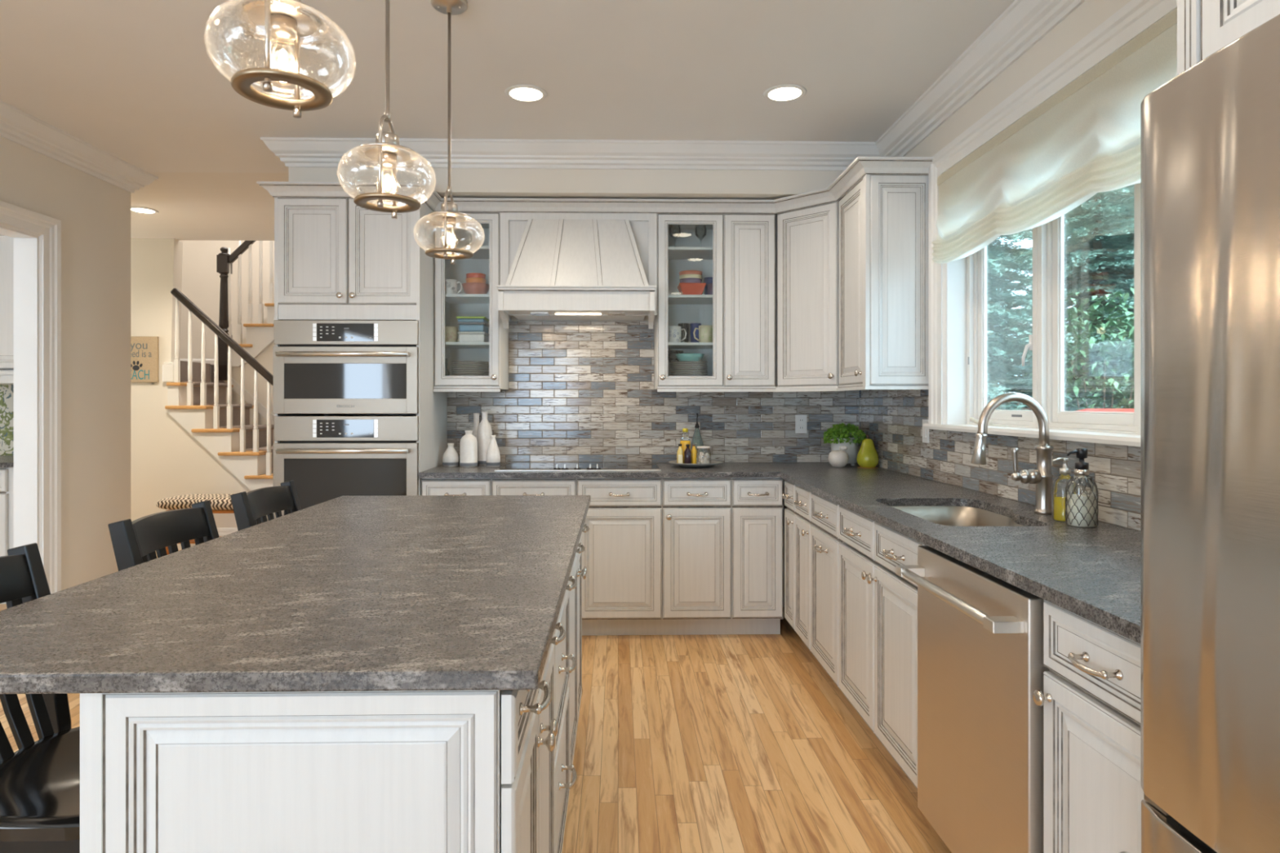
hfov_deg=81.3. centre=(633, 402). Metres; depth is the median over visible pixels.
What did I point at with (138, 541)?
counter stool
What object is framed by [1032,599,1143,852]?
base cabinet
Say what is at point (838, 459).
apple
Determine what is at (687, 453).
vinegar bottle
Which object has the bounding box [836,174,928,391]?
upper cabinet
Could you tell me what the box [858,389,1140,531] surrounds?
backsplash
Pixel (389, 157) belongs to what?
socket
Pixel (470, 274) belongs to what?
bowl
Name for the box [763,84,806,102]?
recessed light
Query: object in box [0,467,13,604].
base cabinet
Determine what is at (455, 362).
dinner plate
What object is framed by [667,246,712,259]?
shelf
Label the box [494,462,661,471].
cooktop
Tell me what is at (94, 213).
wall
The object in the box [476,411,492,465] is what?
ceramic vase
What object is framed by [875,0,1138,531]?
wall
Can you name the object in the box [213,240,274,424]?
staircase
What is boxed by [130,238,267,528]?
wall
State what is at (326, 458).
oven
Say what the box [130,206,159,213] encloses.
recessed light
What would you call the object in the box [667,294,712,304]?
shelf
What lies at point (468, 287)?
bowl
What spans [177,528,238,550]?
baseboard
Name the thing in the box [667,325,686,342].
mug
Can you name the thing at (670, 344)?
shelf
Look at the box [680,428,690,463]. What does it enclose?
oil bottle
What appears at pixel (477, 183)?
wall
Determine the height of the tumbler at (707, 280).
0.130 m
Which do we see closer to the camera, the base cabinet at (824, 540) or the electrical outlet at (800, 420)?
the base cabinet at (824, 540)
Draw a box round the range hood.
[496,212,657,328]
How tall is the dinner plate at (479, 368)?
0.012 m
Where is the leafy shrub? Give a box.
[1016,287,1134,411]
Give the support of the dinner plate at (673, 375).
on the dinner plate
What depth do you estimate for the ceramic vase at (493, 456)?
4.38 m
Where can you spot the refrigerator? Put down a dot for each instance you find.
(1210, 134)
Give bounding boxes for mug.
[444,279,462,293]
[444,326,459,342]
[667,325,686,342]
[693,324,712,342]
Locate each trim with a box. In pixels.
[0,99,158,192]
[0,200,61,594]
[0,225,38,547]
[256,156,933,213]
[260,0,1085,170]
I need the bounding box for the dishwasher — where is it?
[895,546,1048,852]
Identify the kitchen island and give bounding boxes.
[80,524,589,852]
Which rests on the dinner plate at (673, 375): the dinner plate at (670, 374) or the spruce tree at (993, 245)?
the dinner plate at (670, 374)
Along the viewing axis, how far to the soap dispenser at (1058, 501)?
2.36 m
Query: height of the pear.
0.190 m
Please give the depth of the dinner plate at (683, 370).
4.41 m
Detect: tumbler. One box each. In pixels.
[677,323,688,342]
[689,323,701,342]
[704,277,712,294]
[706,283,712,294]
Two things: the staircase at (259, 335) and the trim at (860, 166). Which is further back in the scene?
the staircase at (259, 335)
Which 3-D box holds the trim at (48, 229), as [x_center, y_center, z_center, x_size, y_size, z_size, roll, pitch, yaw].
[-3.100,0.150,3.203,0.036,2.277,1.659,0,0,-1]
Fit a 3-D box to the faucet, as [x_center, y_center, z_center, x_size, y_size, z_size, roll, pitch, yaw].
[1.278,0.169,2.517,0.278,0.411,0.059,0,0,-1]
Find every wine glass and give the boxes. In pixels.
[669,224,680,246]
[694,224,706,239]
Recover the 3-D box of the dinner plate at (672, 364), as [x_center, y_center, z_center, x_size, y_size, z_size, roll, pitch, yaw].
[0.329,-0.228,4.488,0.224,0.012,0.224,0,0,-1]
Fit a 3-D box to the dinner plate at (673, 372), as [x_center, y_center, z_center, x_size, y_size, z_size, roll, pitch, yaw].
[0.333,-0.179,4.488,0.224,0.012,0.224,0,0,-1]
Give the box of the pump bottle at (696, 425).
[690,413,704,457]
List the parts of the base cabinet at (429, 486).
pull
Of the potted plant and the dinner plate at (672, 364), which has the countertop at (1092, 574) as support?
the potted plant
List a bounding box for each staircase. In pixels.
[153,288,274,490]
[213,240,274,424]
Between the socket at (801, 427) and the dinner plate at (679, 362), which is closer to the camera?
the dinner plate at (679, 362)
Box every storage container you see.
[456,316,488,324]
[457,322,488,333]
[457,331,488,342]
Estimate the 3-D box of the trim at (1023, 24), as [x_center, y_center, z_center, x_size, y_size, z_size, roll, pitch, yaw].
[-0.224,-1.382,0.785,3.475,0.128,7.780,0,0,-1]
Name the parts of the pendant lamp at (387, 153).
lamp shade, plate, stem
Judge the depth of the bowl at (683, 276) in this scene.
4.41 m
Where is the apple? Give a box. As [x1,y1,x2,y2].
[828,446,848,467]
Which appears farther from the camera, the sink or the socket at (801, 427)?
the socket at (801, 427)
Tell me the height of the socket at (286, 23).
0.082 m
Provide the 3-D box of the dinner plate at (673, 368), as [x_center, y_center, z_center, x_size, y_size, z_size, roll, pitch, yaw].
[0.331,-0.204,4.488,0.224,0.012,0.224,0,0,-1]
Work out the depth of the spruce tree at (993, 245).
13.60 m
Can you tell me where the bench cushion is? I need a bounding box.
[155,493,233,510]
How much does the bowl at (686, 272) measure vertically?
0.030 m
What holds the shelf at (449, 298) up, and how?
attached to the upper cabinet at (486, 260)
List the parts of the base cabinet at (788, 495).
pull, drawer, knob, door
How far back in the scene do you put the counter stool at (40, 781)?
1.42 m
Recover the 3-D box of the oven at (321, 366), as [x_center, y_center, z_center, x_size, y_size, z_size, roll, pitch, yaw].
[-1.544,-0.193,4.202,0.764,0.500,0.568,0,0,-1]
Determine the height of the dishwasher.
0.868 m
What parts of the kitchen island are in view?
panel, drawer, door, pull, door, drawer, knob, knob, pull, drawer, drawer, drawer, pull, pull, pull, door, drawer, door, pull, knob, knob, pull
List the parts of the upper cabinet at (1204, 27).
door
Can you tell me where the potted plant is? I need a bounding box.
[823,422,866,466]
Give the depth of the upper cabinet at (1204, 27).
1.14 m
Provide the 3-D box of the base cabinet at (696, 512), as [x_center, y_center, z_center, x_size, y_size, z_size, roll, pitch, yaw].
[0.339,0.847,4.335,0.380,0.884,0.647,0,0,-1]
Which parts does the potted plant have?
pot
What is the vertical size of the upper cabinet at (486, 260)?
1.046 m
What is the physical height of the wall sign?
0.400 m
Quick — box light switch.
[922,419,928,443]
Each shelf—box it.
[444,293,488,303]
[444,342,488,348]
[446,245,488,258]
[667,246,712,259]
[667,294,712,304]
[667,342,712,348]
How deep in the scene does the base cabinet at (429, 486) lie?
4.03 m
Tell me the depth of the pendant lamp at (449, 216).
2.67 m
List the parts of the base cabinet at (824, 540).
pull, pull, drawer, door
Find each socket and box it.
[271,0,301,42]
[375,132,399,168]
[440,201,457,227]
[799,417,804,422]
[799,425,804,430]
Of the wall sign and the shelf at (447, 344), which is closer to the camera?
the shelf at (447, 344)
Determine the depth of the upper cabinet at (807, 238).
4.20 m
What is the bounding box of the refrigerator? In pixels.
[1119,13,1279,852]
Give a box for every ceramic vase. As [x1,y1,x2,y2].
[442,443,459,466]
[459,430,477,466]
[471,413,479,439]
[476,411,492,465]
[485,435,500,466]
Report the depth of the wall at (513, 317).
4.70 m
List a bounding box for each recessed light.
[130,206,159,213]
[504,84,547,102]
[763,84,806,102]
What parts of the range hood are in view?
insert plate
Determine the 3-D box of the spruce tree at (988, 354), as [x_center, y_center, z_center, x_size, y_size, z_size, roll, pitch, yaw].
[4.296,-1.766,11.863,4.506,7.835,4.339,0,0,0]
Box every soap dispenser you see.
[1052,457,1078,522]
[1065,448,1098,528]
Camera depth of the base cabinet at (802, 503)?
3.65 m
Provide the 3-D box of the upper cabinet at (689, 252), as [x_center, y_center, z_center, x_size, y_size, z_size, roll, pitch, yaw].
[0.328,-0.588,4.496,0.388,1.046,0.381,0,0,-1]
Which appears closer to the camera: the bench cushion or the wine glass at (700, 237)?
the wine glass at (700, 237)
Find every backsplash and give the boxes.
[447,320,858,462]
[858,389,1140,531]
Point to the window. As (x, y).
(947, 282)
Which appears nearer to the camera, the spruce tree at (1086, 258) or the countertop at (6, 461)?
the countertop at (6, 461)
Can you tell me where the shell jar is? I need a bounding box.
[696,446,711,463]
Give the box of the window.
[923,0,1177,446]
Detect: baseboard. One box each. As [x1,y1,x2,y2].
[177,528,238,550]
[179,358,214,364]
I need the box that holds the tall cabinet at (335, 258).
[274,197,447,495]
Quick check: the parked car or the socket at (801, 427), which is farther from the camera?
the parked car
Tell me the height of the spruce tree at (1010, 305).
7.835 m
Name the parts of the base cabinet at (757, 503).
drawer, door, pull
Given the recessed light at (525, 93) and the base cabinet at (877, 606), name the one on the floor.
the base cabinet at (877, 606)
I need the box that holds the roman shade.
[932,8,1177,263]
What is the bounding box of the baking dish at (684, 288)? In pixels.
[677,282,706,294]
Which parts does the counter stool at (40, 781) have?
rail, post, seat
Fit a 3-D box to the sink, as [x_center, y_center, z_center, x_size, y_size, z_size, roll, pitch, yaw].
[1.131,0.497,2.592,0.412,0.184,0.685,0,0,-1]
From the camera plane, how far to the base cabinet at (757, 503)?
4.06 m
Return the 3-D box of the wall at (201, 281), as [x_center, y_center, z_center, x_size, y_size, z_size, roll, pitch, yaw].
[-3.981,-1.211,8.579,5.600,5.000,0.120,0,0,-1]
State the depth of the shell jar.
4.35 m
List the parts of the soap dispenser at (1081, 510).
glass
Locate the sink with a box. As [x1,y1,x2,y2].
[890,506,1025,526]
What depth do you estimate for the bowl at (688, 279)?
4.41 m
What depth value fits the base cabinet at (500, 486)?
4.04 m
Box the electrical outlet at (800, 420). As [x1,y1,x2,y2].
[795,414,806,433]
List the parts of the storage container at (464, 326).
lid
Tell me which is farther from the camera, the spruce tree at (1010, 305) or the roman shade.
the spruce tree at (1010, 305)
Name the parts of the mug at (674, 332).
handle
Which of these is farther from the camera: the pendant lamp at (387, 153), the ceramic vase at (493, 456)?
the ceramic vase at (493, 456)
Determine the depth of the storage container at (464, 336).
4.38 m
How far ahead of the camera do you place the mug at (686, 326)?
4.54 m
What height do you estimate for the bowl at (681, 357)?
0.045 m
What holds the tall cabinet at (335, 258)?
on the floor
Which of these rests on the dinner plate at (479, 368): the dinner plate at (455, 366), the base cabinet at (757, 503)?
the dinner plate at (455, 366)
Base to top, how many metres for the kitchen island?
0.885 m
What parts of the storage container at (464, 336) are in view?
lid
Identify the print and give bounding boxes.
[130,360,142,370]
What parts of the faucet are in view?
lever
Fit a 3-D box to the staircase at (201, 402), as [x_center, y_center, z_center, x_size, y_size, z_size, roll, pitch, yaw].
[-3.824,0.141,7.508,2.758,2.295,2.017,0,0,-1]
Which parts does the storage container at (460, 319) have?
lid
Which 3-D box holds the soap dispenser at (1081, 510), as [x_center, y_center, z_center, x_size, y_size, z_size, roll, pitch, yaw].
[1.361,0.256,2.264,0.087,0.236,0.087,0,0,27]
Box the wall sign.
[130,336,159,382]
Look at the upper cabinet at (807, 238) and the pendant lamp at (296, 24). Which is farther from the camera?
the upper cabinet at (807, 238)
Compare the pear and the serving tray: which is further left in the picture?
the serving tray
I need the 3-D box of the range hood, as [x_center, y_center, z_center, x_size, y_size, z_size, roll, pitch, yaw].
[-0.320,-0.771,4.382,0.909,0.680,0.560,0,0,-1]
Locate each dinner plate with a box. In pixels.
[451,360,488,363]
[451,363,488,365]
[451,367,488,369]
[451,368,488,371]
[451,373,488,375]
[452,364,488,367]
[452,371,488,373]
[669,363,706,365]
[669,368,706,371]
[670,360,706,363]
[670,364,707,367]
[670,367,706,369]
[670,371,707,373]
[670,373,706,375]
[672,375,705,376]
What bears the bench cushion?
on the bench
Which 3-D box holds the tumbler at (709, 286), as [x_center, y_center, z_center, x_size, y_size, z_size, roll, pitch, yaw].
[0.472,-0.674,4.461,0.068,0.075,0.068,0,0,-1]
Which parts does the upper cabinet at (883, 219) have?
light rail, door, knob, panel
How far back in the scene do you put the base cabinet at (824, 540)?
3.27 m
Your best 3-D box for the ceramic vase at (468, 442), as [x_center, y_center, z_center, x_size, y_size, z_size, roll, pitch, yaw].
[-0.974,0.269,4.401,0.104,0.210,0.104,0,0,-1]
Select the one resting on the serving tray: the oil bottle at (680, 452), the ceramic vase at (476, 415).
the oil bottle at (680, 452)
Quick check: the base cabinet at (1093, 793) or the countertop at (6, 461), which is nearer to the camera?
the base cabinet at (1093, 793)
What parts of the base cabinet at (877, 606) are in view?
pull, drawer, door, knob, knob, pull, door, drawer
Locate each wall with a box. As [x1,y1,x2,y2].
[0,136,130,590]
[0,384,13,455]
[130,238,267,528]
[179,240,274,358]
[231,317,274,474]
[288,167,862,215]
[500,315,859,607]
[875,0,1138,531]
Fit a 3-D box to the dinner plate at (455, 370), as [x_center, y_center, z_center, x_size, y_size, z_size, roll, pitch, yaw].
[-0.981,-0.191,4.460,0.216,0.012,0.216,0,0,-1]
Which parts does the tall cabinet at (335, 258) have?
door, knob, knob, door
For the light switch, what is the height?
0.116 m
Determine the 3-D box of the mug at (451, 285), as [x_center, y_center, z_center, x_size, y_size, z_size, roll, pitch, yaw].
[-1.080,-0.681,4.402,0.107,0.090,0.087,0,0,31]
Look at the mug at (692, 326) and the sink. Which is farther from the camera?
the mug at (692, 326)
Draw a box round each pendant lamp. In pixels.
[204,0,355,118]
[337,0,436,218]
[413,0,484,264]
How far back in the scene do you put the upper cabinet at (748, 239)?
4.35 m
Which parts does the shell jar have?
lid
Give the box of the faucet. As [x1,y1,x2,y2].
[970,391,1053,515]
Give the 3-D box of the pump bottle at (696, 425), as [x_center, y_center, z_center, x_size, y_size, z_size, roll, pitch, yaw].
[0.391,0.218,4.594,0.088,0.311,0.087,0,0,-1]
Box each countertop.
[0,455,13,467]
[0,495,590,693]
[418,462,1140,644]
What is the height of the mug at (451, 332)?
0.095 m
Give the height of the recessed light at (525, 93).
0.006 m
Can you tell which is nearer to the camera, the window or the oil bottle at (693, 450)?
the window
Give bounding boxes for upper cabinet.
[433,212,508,391]
[654,213,724,391]
[723,213,775,391]
[774,200,839,391]
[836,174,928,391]
[1177,0,1279,75]
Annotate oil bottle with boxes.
[676,444,683,463]
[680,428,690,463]
[691,444,696,463]
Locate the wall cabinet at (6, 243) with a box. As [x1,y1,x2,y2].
[0,234,13,384]
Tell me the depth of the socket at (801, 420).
4.69 m
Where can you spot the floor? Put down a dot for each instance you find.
(716, 743)
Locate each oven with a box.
[273,320,418,413]
[273,415,418,518]
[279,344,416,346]
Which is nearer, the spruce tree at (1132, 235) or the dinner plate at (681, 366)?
the dinner plate at (681, 366)
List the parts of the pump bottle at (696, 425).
spout, glass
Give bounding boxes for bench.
[165,509,234,555]
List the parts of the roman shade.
head rail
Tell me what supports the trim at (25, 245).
attached to the wall at (94, 213)
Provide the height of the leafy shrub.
3.084 m
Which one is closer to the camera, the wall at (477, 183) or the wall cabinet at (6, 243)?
the wall at (477, 183)
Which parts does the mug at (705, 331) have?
handle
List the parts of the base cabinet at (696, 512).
knob, drawer, pull, door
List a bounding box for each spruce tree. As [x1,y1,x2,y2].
[986,184,1134,411]
[986,191,1134,410]
[986,231,1066,408]
[986,231,1078,410]
[986,256,1032,403]
[1066,192,1134,381]
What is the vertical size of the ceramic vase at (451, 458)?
0.134 m
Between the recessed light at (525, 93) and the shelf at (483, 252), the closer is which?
the recessed light at (525, 93)
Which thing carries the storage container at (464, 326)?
on the storage container at (464, 336)
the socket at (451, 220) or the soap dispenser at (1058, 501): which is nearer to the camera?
the soap dispenser at (1058, 501)
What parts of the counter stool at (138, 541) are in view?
post, rail, post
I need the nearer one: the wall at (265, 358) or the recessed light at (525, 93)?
the recessed light at (525, 93)
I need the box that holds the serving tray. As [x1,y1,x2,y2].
[668,460,722,467]
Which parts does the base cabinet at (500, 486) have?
pull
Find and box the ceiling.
[0,0,1014,240]
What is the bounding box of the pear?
[856,434,879,467]
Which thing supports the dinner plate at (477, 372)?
on the dinner plate at (456, 374)
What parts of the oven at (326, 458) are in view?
bar handle, control panel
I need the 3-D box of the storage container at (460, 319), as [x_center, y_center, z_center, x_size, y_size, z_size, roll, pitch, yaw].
[-0.959,-0.491,4.451,0.167,0.034,0.162,0,0,-1]
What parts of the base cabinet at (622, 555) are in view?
drawer, pull, door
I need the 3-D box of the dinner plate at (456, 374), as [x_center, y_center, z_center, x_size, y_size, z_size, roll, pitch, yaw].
[-0.979,-0.167,4.460,0.216,0.012,0.216,0,0,-1]
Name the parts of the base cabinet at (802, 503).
pull, drawer, door, knob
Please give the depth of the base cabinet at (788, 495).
3.93 m
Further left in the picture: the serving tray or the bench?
the bench
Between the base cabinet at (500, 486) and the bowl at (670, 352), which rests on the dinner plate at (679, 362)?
the bowl at (670, 352)
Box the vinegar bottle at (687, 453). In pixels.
[684,444,691,463]
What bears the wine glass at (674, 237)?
on the upper cabinet at (689, 252)
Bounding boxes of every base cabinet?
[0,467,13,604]
[421,478,491,495]
[491,478,576,495]
[576,477,662,635]
[661,477,731,635]
[729,477,782,634]
[782,480,810,651]
[793,484,830,676]
[810,492,865,713]
[838,505,927,789]
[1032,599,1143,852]
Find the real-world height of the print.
0.086 m
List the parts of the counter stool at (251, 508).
post, rail, post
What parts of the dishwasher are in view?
bar handle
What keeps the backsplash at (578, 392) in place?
attached to the wall at (513, 317)
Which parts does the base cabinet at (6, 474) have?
drawer, door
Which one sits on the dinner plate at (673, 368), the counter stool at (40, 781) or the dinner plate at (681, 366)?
the dinner plate at (681, 366)
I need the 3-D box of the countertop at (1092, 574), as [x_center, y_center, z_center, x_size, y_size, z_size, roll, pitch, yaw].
[0.165,0.389,2.931,2.584,0.030,3.483,0,0,-1]
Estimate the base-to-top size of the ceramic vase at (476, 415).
0.312 m
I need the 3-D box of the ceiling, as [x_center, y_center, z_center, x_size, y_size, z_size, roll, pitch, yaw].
[-2.460,-1.571,1.649,8.350,0.250,10.000,0,0,-1]
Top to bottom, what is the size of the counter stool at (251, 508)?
0.989 m
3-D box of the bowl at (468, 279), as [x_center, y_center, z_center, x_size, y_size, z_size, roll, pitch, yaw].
[-0.949,-0.721,4.481,0.124,0.048,0.124,0,0,-1]
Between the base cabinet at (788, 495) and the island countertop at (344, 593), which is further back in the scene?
the base cabinet at (788, 495)
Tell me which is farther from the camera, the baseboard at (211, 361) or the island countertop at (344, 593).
the baseboard at (211, 361)
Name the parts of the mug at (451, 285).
handle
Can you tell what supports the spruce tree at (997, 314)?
on the ground
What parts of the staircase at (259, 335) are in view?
newel post, handrail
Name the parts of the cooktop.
steel trim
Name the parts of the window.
crank handle, window sash, maker plate, latch lever, window sash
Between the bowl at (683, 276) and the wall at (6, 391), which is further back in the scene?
the wall at (6, 391)
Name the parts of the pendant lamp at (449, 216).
lamp shade, plate, stem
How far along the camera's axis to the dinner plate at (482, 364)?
4.38 m
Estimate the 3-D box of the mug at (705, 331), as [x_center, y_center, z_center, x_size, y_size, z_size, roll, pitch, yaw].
[0.425,-0.409,4.465,0.112,0.105,0.091,0,0,32]
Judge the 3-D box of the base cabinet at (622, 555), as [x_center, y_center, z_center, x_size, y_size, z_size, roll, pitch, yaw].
[-0.084,0.847,4.326,0.466,0.884,0.647,0,0,-1]
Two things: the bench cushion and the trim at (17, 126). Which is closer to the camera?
the trim at (17, 126)
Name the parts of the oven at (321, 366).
bar handle, control panel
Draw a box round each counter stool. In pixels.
[0,542,79,852]
[107,500,219,571]
[230,480,301,530]
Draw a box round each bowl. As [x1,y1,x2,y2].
[462,282,488,293]
[465,277,486,283]
[466,272,485,278]
[667,350,684,362]
[675,353,704,360]
[679,270,702,275]
[679,274,702,279]
[679,277,702,282]
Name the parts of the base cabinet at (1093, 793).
knob, drawer, door, pull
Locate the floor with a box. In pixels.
[0,550,951,852]
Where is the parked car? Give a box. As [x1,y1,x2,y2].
[1075,408,1134,412]

